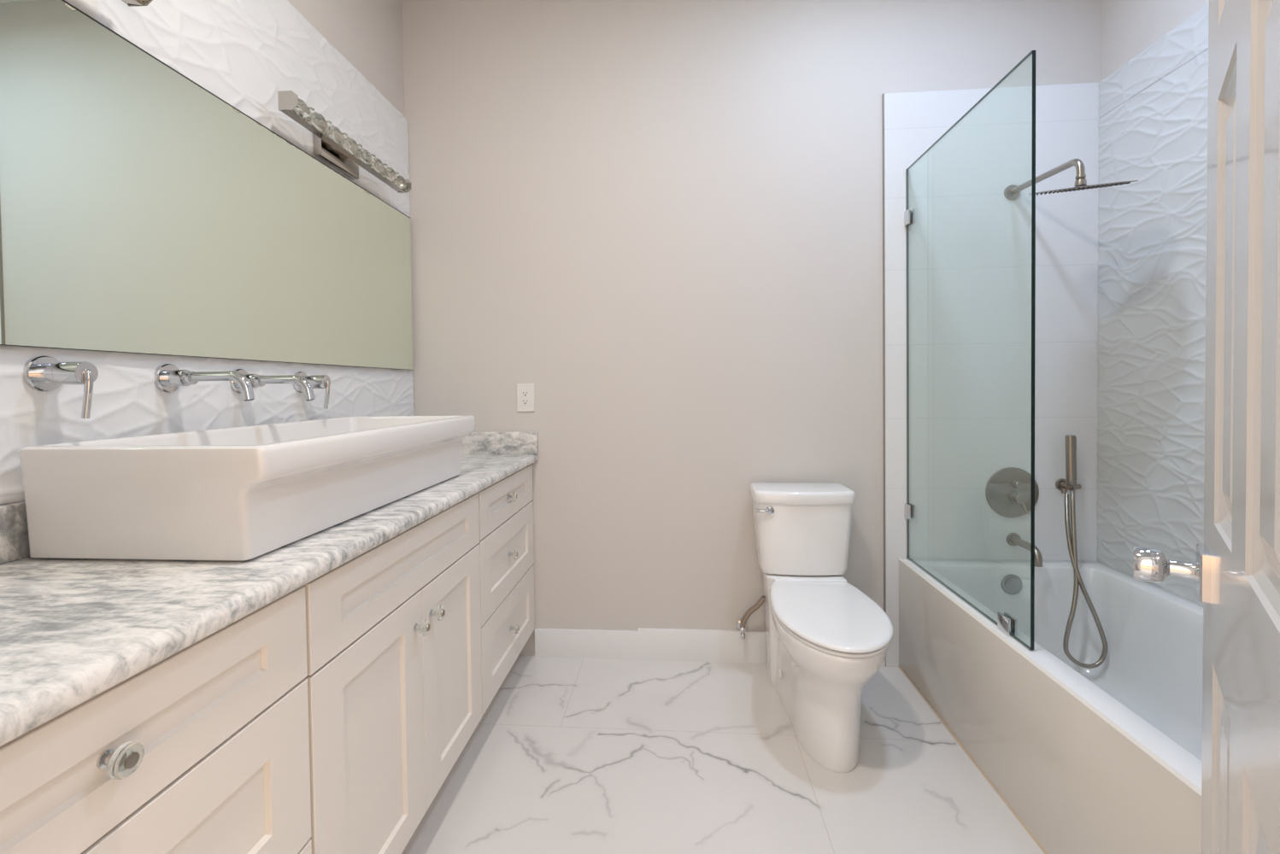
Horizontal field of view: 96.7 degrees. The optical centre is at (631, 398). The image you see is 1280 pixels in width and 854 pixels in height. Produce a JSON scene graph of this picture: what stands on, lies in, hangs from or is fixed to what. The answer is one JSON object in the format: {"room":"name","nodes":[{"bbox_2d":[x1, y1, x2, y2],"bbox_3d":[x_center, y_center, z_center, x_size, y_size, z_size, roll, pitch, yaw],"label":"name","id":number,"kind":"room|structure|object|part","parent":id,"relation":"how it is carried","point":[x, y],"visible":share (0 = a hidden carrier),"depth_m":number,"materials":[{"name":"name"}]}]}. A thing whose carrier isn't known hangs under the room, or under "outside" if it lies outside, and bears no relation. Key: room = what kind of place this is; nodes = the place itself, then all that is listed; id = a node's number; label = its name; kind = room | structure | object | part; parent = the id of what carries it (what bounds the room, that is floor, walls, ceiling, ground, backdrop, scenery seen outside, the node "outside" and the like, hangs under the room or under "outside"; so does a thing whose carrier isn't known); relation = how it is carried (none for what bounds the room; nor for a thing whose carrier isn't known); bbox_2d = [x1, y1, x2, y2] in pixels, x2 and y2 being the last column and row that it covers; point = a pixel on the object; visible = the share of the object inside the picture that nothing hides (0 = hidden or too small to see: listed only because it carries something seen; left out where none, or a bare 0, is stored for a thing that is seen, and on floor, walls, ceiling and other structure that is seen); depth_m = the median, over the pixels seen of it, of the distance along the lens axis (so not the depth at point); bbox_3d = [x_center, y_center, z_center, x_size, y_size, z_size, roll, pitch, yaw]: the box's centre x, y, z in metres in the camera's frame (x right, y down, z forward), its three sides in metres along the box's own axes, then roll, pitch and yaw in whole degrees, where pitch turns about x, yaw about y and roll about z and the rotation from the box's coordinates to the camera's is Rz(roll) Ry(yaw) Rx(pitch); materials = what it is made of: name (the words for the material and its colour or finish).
{"room":"bathroom","nodes":[
{"label":"bathroom","id":0,"kind":"room"},
{"bbox_2d":[287,0,404,116],"bbox_3d":[-1.159,-0.330,1.387,0.120,3.070,2.370,-1,1,5],"label":"wall","id":1,"kind":"structure","parent":0,"point":[368,33],"depth_m":2.26,"materials":[{"name":"beige paint"}]},
{"bbox_2d":[0,500,29,564],"bbox_3d":[-1.068,0.227,1.446,0.038,0.099,2.214,-1,1,5],"label":"backsplash","id":2,"kind":"structure","parent":1,"relation":"attached to","point":[14,531],"depth_m":1.00,"materials":[{"name":"grey stone"}]},
{"bbox_2d":[0,0,413,369],"bbox_3d":[-1.065,-0.441,1.478,0.009,0.674,2.112,-1,1,5],"label":"wall mirror","id":3,"kind":"object","parent":1,"relation":"attached to","point":[142,211],"visible":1,"depth_m":1.30,"materials":[{"name":"clear glass"}]},
{"bbox_2d":[0,0,414,504],"bbox_3d":[-1.087,-0.521,1.437,0.020,1.396,2.247,-1,1,5],"label":"wall tile","id":4,"kind":"structure","parent":1,"relation":"attached to","point":[243,53],"depth_m":1.52,"materials":[{"name":"white tile"}]},
{"bbox_2d":[23,356,98,418],"bbox_3d":[-1.057,-0.021,1.066,0.101,0.118,0.067,-1,1,5],"label":"mixer","id":5,"kind":"object","parent":4,"relation":"attached to","point":[40,373],"visible":1,"depth_m":1.05,"materials":[{"name":"silver metal"}]},
{"bbox_3d":[-1.017,-0.009,1.063,0.021,0.093,0.012,-1,1,5],"label":"lever","id":6,"kind":"part","parent":5,"relation":"part of","materials":[{"name":"silver metal"}]},
{"bbox_2d":[121,0,152,6],"bbox_3d":[-1.073,-0.834,0.836,0.110,0.110,0.700,-1,1,5],"label":"vanity light","id":7,"kind":"object","parent":4,"relation":"attached to","point":[130,2],"visible":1,"depth_m":1.18,"materials":[{"name":"metal"}]},
{"bbox_2d":[153,364,254,401],"bbox_3d":[-0.979,-0.037,1.320,0.216,0.089,0.067,-1,1,5],"label":"tap","id":8,"kind":"object","parent":4,"relation":"attached to","point":[168,378],"visible":1,"depth_m":1.31,"materials":[{"name":"silver metal"}]},
{"bbox_3d":[-0.946,-0.029,1.318,0.150,0.070,0.024,-1,1,5],"label":"spout","id":9,"kind":"part","parent":8,"relation":"part of","materials":[{"name":"silver metal"}]},
{"bbox_2d":[229,369,315,400],"bbox_3d":[-0.961,-0.037,1.538,0.216,0.089,0.067,-1,1,5],"label":"tap","id":10,"kind":"object","parent":4,"relation":"attached to","point":[256,381],"visible":0.75,"depth_m":1.53,"materials":[{"name":"silver metal"}]},
{"bbox_3d":[-0.928,-0.028,1.536,0.150,0.070,0.024,-1,1,5],"label":"spout","id":11,"kind":"part","parent":10,"relation":"part of","materials":[{"name":"silver metal"}]},
{"bbox_2d":[293,371,330,409],"bbox_3d":[-0.998,-0.026,1.792,0.101,0.118,0.067,-1,1,5],"label":"mixer","id":12,"kind":"object","parent":4,"relation":"attached to","point":[316,381],"visible":0.85,"depth_m":1.78,"materials":[{"name":"silver metal"}]},
{"bbox_3d":[-0.958,-0.014,1.789,0.021,0.093,0.012,-1,1,5],"label":"lever","id":13,"kind":"part","parent":12,"relation":"part of","materials":[{"name":"silver metal"}]},
{"bbox_2d":[277,90,411,193],"bbox_3d":[-0.980,-0.859,1.977,0.110,0.110,0.700,-1,1,5],"label":"vanity light","id":14,"kind":"object","parent":4,"relation":"attached to","point":[334,147],"visible":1,"depth_m":1.90,"materials":[{"name":"metal"}]},
{"bbox_3d":[-1.022,-0.858,1.980,0.026,0.110,0.224,-1,1,5],"label":"plate","id":15,"kind":"part","parent":14,"relation":"part of","materials":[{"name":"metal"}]},
{"bbox_2d":[401,655,1044,853],"bbox_3d":[0.352,1.176,0.980,3.127,0.001,3.200,-1,1,5],"label":"floor","id":16,"kind":"structure","parent":0,"point":[567,756],"depth_m":1.75,"materials":[{"name":"tile"}]},
{"bbox_2d":[0,586,311,853],"bbox_3d":[-0.850,0.760,0.677,0.579,0.871,0.688,-1,1,5],"label":"base cabinet","id":17,"kind":"object","parent":16,"relation":"on","point":[204,749],"visible":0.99,"depth_m":0.75,"materials":[{"name":"beige paint"}]},
{"bbox_3d":[-0.583,0.411,0.648,0.035,0.037,0.037,-1,1,5],"label":"knob","id":18,"kind":"part","parent":17,"relation":"part of","materials":[{"name":"silver metal"}]},
{"bbox_3d":[-0.598,0.635,0.654,0.020,0.279,0.681,-1,1,5],"label":"drawer","id":19,"kind":"part","parent":17,"relation":"part of","materials":[{"name":"beige paint"}]},
{"bbox_3d":[-0.595,0.922,0.660,0.020,0.286,0.681,-1,1,5],"label":"drawer","id":20,"kind":"part","parent":17,"relation":"part of","materials":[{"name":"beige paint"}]},
{"bbox_2d":[303,493,482,853],"bbox_3d":[-0.782,0.744,1.448,0.589,0.871,0.857,-1,1,5],"label":"base cabinet","id":21,"kind":"object","parent":16,"relation":"on","point":[394,678],"visible":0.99,"depth_m":1.29,"materials":[{"name":"beige paint"}]},
{"bbox_2d":[0,431,538,746],"bbox_3d":[-0.796,0.240,1.435,0.583,0.134,2.236,-1,1,5],"label":"countertop","id":22,"kind":"structure","parent":21,"relation":"on","point":[72,631],"depth_m":0.84,"materials":[{"name":"grey stone"}]},
{"bbox_2d":[19,415,475,562],"bbox_3d":[-0.803,0.172,1.479,0.454,0.200,1.018,-1,1,5],"label":"vessel sink","id":23,"kind":"object","parent":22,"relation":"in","point":[241,494],"visible":1,"depth_m":0.99,"materials":[{"name":"white ceramic"}]},
{"bbox_3d":[-0.551,0.770,1.220,0.020,0.567,0.431,-1,1,5],"label":"door","id":24,"kind":"part","parent":21,"relation":"part of","materials":[{"name":"beige paint"}]},
{"bbox_3d":[-0.511,0.559,1.389,0.035,0.037,0.037,-1,1,5],"label":"knob","id":25,"kind":"part","parent":21,"relation":"part of","materials":[{"name":"silver metal"}]},
{"bbox_3d":[-0.504,0.557,1.477,0.035,0.037,0.037,-1,1,5],"label":"knob","id":26,"kind":"part","parent":21,"relation":"part of","materials":[{"name":"silver metal"}]},
{"bbox_3d":[-0.516,0.761,1.645,0.020,0.567,0.417,-1,1,5],"label":"door","id":27,"kind":"part","parent":21,"relation":"part of","materials":[{"name":"beige paint"}]},
{"bbox_2d":[477,464,534,716],"bbox_3d":[-0.725,0.727,2.217,0.579,0.871,0.681,-1,1,5],"label":"base cabinet","id":28,"kind":"object","parent":16,"relation":"on","point":[505,507],"visible":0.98,"depth_m":2.12,"materials":[{"name":"beige paint"}]},
{"bbox_3d":[-0.476,0.378,2.189,0.020,0.158,0.674,-1,1,5],"label":"drawer","id":29,"kind":"part","parent":28,"relation":"part of","materials":[{"name":"beige paint"}]},
{"bbox_3d":[-0.473,0.601,2.193,0.020,0.279,0.674,-1,1,5],"label":"drawer","id":30,"kind":"part","parent":28,"relation":"part of","materials":[{"name":"beige paint"}]},
{"bbox_3d":[-0.469,0.889,2.199,0.020,0.286,0.674,-1,1,5],"label":"drawer","id":31,"kind":"part","parent":28,"relation":"part of","materials":[{"name":"beige paint"}]},
{"bbox_3d":[-0.458,0.378,2.187,0.035,0.037,0.037,-1,1,5],"label":"knob","id":32,"kind":"part","parent":28,"relation":"part of","materials":[{"name":"silver metal"}]},
{"bbox_3d":[-0.455,0.601,2.192,0.035,0.037,0.037,-1,1,5],"label":"knob","id":33,"kind":"part","parent":28,"relation":"part of","materials":[{"name":"silver metal"}]},
{"bbox_3d":[-0.452,0.889,2.198,0.035,0.037,0.037,-1,1,5],"label":"knob","id":34,"kind":"part","parent":28,"relation":"part of","materials":[{"name":"silver metal"}]},
{"bbox_2d":[749,482,893,773],"bbox_3d":[0.668,0.757,2.033,0.398,0.786,0.774,-1,1,5],"label":"toilet","id":35,"kind":"object","parent":16,"relation":"on","point":[826,639],"visible":1,"depth_m":1.99,"materials":[{"name":"white ceramic"}]},
{"bbox_2d":[736,595,764,639],"bbox_3d":[0.509,0.921,2.417,0.130,0.193,0.061,0,1,17],"label":"supplies","id":36,"kind":"object","parent":35,"relation":"attached to","point":[742,625],"visible":0.98,"depth_m":2.40,"materials":[{"name":"silver metal"}]},
{"bbox_3d":[0.472,1.006,2.412,0.021,0.024,0.021,-1,1,5],"label":"valve handle","id":37,"kind":"part","parent":36,"relation":"part of","materials":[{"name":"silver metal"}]},
{"bbox_3d":[0.521,0.436,2.212,0.082,0.038,0.026,-1,1,5],"label":"flush lever","id":38,"kind":"part","parent":35,"relation":"part of","materials":[{"name":"silver metal"}]},
{"bbox_3d":[0.683,0.383,2.295,0.388,0.050,0.234,-1,1,5],"label":"tank lid","id":39,"kind":"part","parent":35,"relation":"part of","materials":[{"name":"white ceramic"}]},
{"bbox_3d":[0.685,0.550,2.300,0.372,0.282,0.217,-1,1,5],"label":"tank","id":40,"kind":"part","parent":35,"relation":"part of","materials":[{"name":"white ceramic"}]},
{"bbox_3d":[0.673,0.725,1.935,0.370,0.018,0.581,-1,1,5],"label":"seat lid","id":41,"kind":"part","parent":35,"relation":"part of","materials":[{"name":"white plastic"}]},
{"bbox_3d":[0.674,0.744,1.938,0.358,0.012,0.573,-1,1,5],"label":"seat","id":42,"kind":"part","parent":35,"relation":"part of","materials":[{"name":"white plastic"}]},
{"bbox_2d":[901,558,1203,790],"bbox_3d":[1.463,0.915,1.614,0.773,0.459,1.520,-1,1,5],"label":"bathtub","id":43,"kind":"object","parent":16,"relation":"on","point":[1148,683],"visible":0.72,"depth_m":2.04,"materials":[{"name":"white ceramic"}]},
{"bbox_2d":[904,50,1035,651],"bbox_3d":[1.120,-0.129,1.959,0.026,1.624,0.844,-1,1,5],"label":"screen","id":44,"kind":"object","parent":43,"relation":"on","point":[1006,624],"visible":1,"depth_m":1.55,"materials":[{"name":"clear glass"}]},
{"bbox_3d":[1.518,0.743,2.268,0.080,0.080,0.017,-1,1,5],"label":"overflow plate","id":45,"kind":"part","parent":43,"relation":"part of","materials":[{"name":"silver metal"}]},
{"bbox_2d":[402,0,1101,656],"bbox_3d":[0.460,-0.373,2.503,3.167,3.070,0.120,-1,1,5],"label":"wall","id":46,"kind":"structure","parent":0,"point":[662,220],"depth_m":2.47,"materials":[{"name":"beige paint"}]},
{"bbox_2d":[461,431,538,454],"bbox_3d":[-0.706,0.199,2.538,0.583,0.100,0.020,-1,1,5],"label":"backsplash","id":47,"kind":"structure","parent":46,"relation":"attached to","point":[493,443],"depth_m":2.52,"materials":[{"name":"grey stone"}]},
{"bbox_2d":[516,383,534,411],"bbox_3d":[-0.470,-0.004,2.522,0.078,0.125,0.009,-1,1,5],"label":"wall outlet","id":48,"kind":"object","parent":46,"relation":"attached to","point":[525,401],"visible":1,"depth_m":2.52,"materials":[{"name":"white plastic"}]},
{"bbox_2d":[521,390,528,405],"bbox_3d":[-0.470,-0.004,2.519,0.034,0.066,0.002,-1,1,5],"label":"receptacle","id":49,"kind":"object","parent":48,"relation":"attached to","point":[525,394],"depth_m":2.52,"materials":[{"name":"white plastic"}]},
{"bbox_2d":[534,628,885,667],"bbox_3d":[0.323,1.077,2.478,1.507,0.136,0.015,-1,1,5],"label":"baseboard","id":50,"kind":"structure","parent":46,"relation":"attached to","point":[720,646],"depth_m":2.49,"materials":[{"name":"white paint"}]},
{"bbox_2d":[881,93,886,666],"bbox_3d":[1.063,-0.066,2.394,0.004,2.406,0.012,-1,1,5],"label":"trim","id":51,"kind":"structure","parent":46,"relation":"attached to","point":[883,95],"depth_m":2.39,"materials":[{"name":"grey metal"}]},
{"bbox_2d":[884,82,1099,667],"bbox_3d":[1.485,-0.070,2.360,0.843,2.405,0.012,-1,1,5],"label":"wall tile","id":52,"kind":"structure","parent":46,"relation":"attached to","point":[970,244],"depth_m":2.35,"materials":[{"name":"white tile"}]},
{"bbox_2d":[985,467,1039,517],"bbox_3d":[1.572,0.389,2.320,0.208,0.208,0.074,-1,1,5],"label":"shower valve","id":53,"kind":"object","parent":52,"relation":"attached to","point":[1007,492],"visible":0.99,"depth_m":2.35,"materials":[{"name":"silver metal"}]},
{"bbox_3d":[1.580,0.353,2.329,0.033,0.033,0.032,-1,1,5],"label":"diverter knob","id":54,"kind":"part","parent":53,"relation":"part of","materials":[{"name":"silver metal"}]},
{"bbox_3d":[1.580,0.407,2.323,0.052,0.052,0.047,-1,1,5],"label":"handle","id":55,"kind":"part","parent":53,"relation":"part of","materials":[{"name":"silver metal"}]},
{"bbox_3d":[1.588,0.438,2.300,0.013,0.058,0.037,-1,1,-28],"label":"lever","id":56,"kind":"part","parent":53,"relation":"part of","materials":[{"name":"silver metal"}]},
{"bbox_2d":[1006,533,1042,567],"bbox_3d":[1.576,0.603,2.272,0.055,0.088,0.178,-1,1,5],"label":"tub spout","id":57,"kind":"object","parent":52,"relation":"attached to","point":[1012,539],"visible":0.81,"depth_m":2.27,"materials":[{"name":"silver metal"}]},
{"bbox_3d":[1.576,0.610,2.262,0.029,0.075,0.158,-1,1,5],"label":"spout","id":58,"kind":"part","parent":57,"relation":"part of","materials":[{"name":"silver metal"}]},
{"bbox_2d":[1004,158,1138,199],"bbox_3d":[1.536,-0.775,2.061,0.292,0.187,0.546,-1,1,5],"label":"shower","id":59,"kind":"object","parent":52,"relation":"attached to","point":[1012,191],"visible":1,"depth_m":1.96,"materials":[{"name":"silver metal"}]},
{"bbox_3d":[1.541,-0.806,2.121,0.023,0.091,0.401,-1,1,5],"label":"shower arm","id":60,"kind":"part","parent":59,"relation":"part of","materials":[{"name":"silver metal"}]},
{"bbox_3d":[1.526,-0.715,1.932,0.292,0.073,0.285,-1,1,5],"label":"rain plate","id":61,"kind":"part","parent":59,"relation":"part of","materials":[{"name":"silver metal"}]},
{"bbox_2d":[1055,434,1107,669],"bbox_3d":[1.727,0.587,2.245,0.160,0.876,0.206,-1,1,5],"label":"shower","id":62,"kind":"object","parent":52,"relation":"attached to","point":[1070,483],"visible":1,"depth_m":2.22,"materials":[{"name":"silver metal"}]},
{"bbox_2d":[898,666,1047,853],"bbox_3d":[1.068,1.150,1.653,0.004,0.006,1.517,-1,1,5],"label":"trim","id":63,"kind":"structure","parent":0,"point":[899,667],"depth_m":1.75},
{"bbox_2d":[898,559,1201,853],"bbox_3d":[1.072,0.924,1.646,0.010,0.459,1.520,-1,1,5],"label":"panel","id":64,"kind":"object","parent":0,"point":[1078,785],"depth_m":1.47,"materials":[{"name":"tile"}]},
{"bbox_2d":[898,558,1201,796],"bbox_3d":[1.069,0.692,1.643,0.008,0.004,1.517,-1,1,5],"label":"trim","id":65,"kind":"structure","parent":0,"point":[1112,724],"depth_m":1.32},
{"bbox_2d":[1101,0,1209,80],"bbox_3d":[1.877,-0.361,1.139,0.120,3.070,2.370,-1,1,5],"label":"wall","id":66,"kind":"structure","parent":0,"point":[1129,27],"depth_m":2.14,"materials":[{"name":"beige paint"}]},
{"bbox_2d":[1096,3,1209,605],"bbox_3d":[1.843,-0.282,1.563,0.019,1.955,1.532,-1,1,5],"label":"wall tile","id":67,"kind":"structure","parent":66,"relation":"attached to","point":[1152,276],"depth_m":2.04,"materials":[{"name":"white tile"}]},
{"bbox_3d":[-0.069,0.131,0.247,0.830,2.130,0.015,-1,1,5],"label":"trim","id":68,"kind":"structure","parent":0,"visible":0},
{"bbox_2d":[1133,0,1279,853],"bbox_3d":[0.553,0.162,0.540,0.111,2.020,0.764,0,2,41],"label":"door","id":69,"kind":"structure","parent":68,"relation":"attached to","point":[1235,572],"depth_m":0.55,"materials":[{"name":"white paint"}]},
{"bbox_3d":[0.748,0.236,0.798,0.066,0.047,0.047,0,2,41],"label":"knob","id":70,"kind":"part","parent":69,"relation":"part of","materials":[{"name":"silver metal"}]}
]}

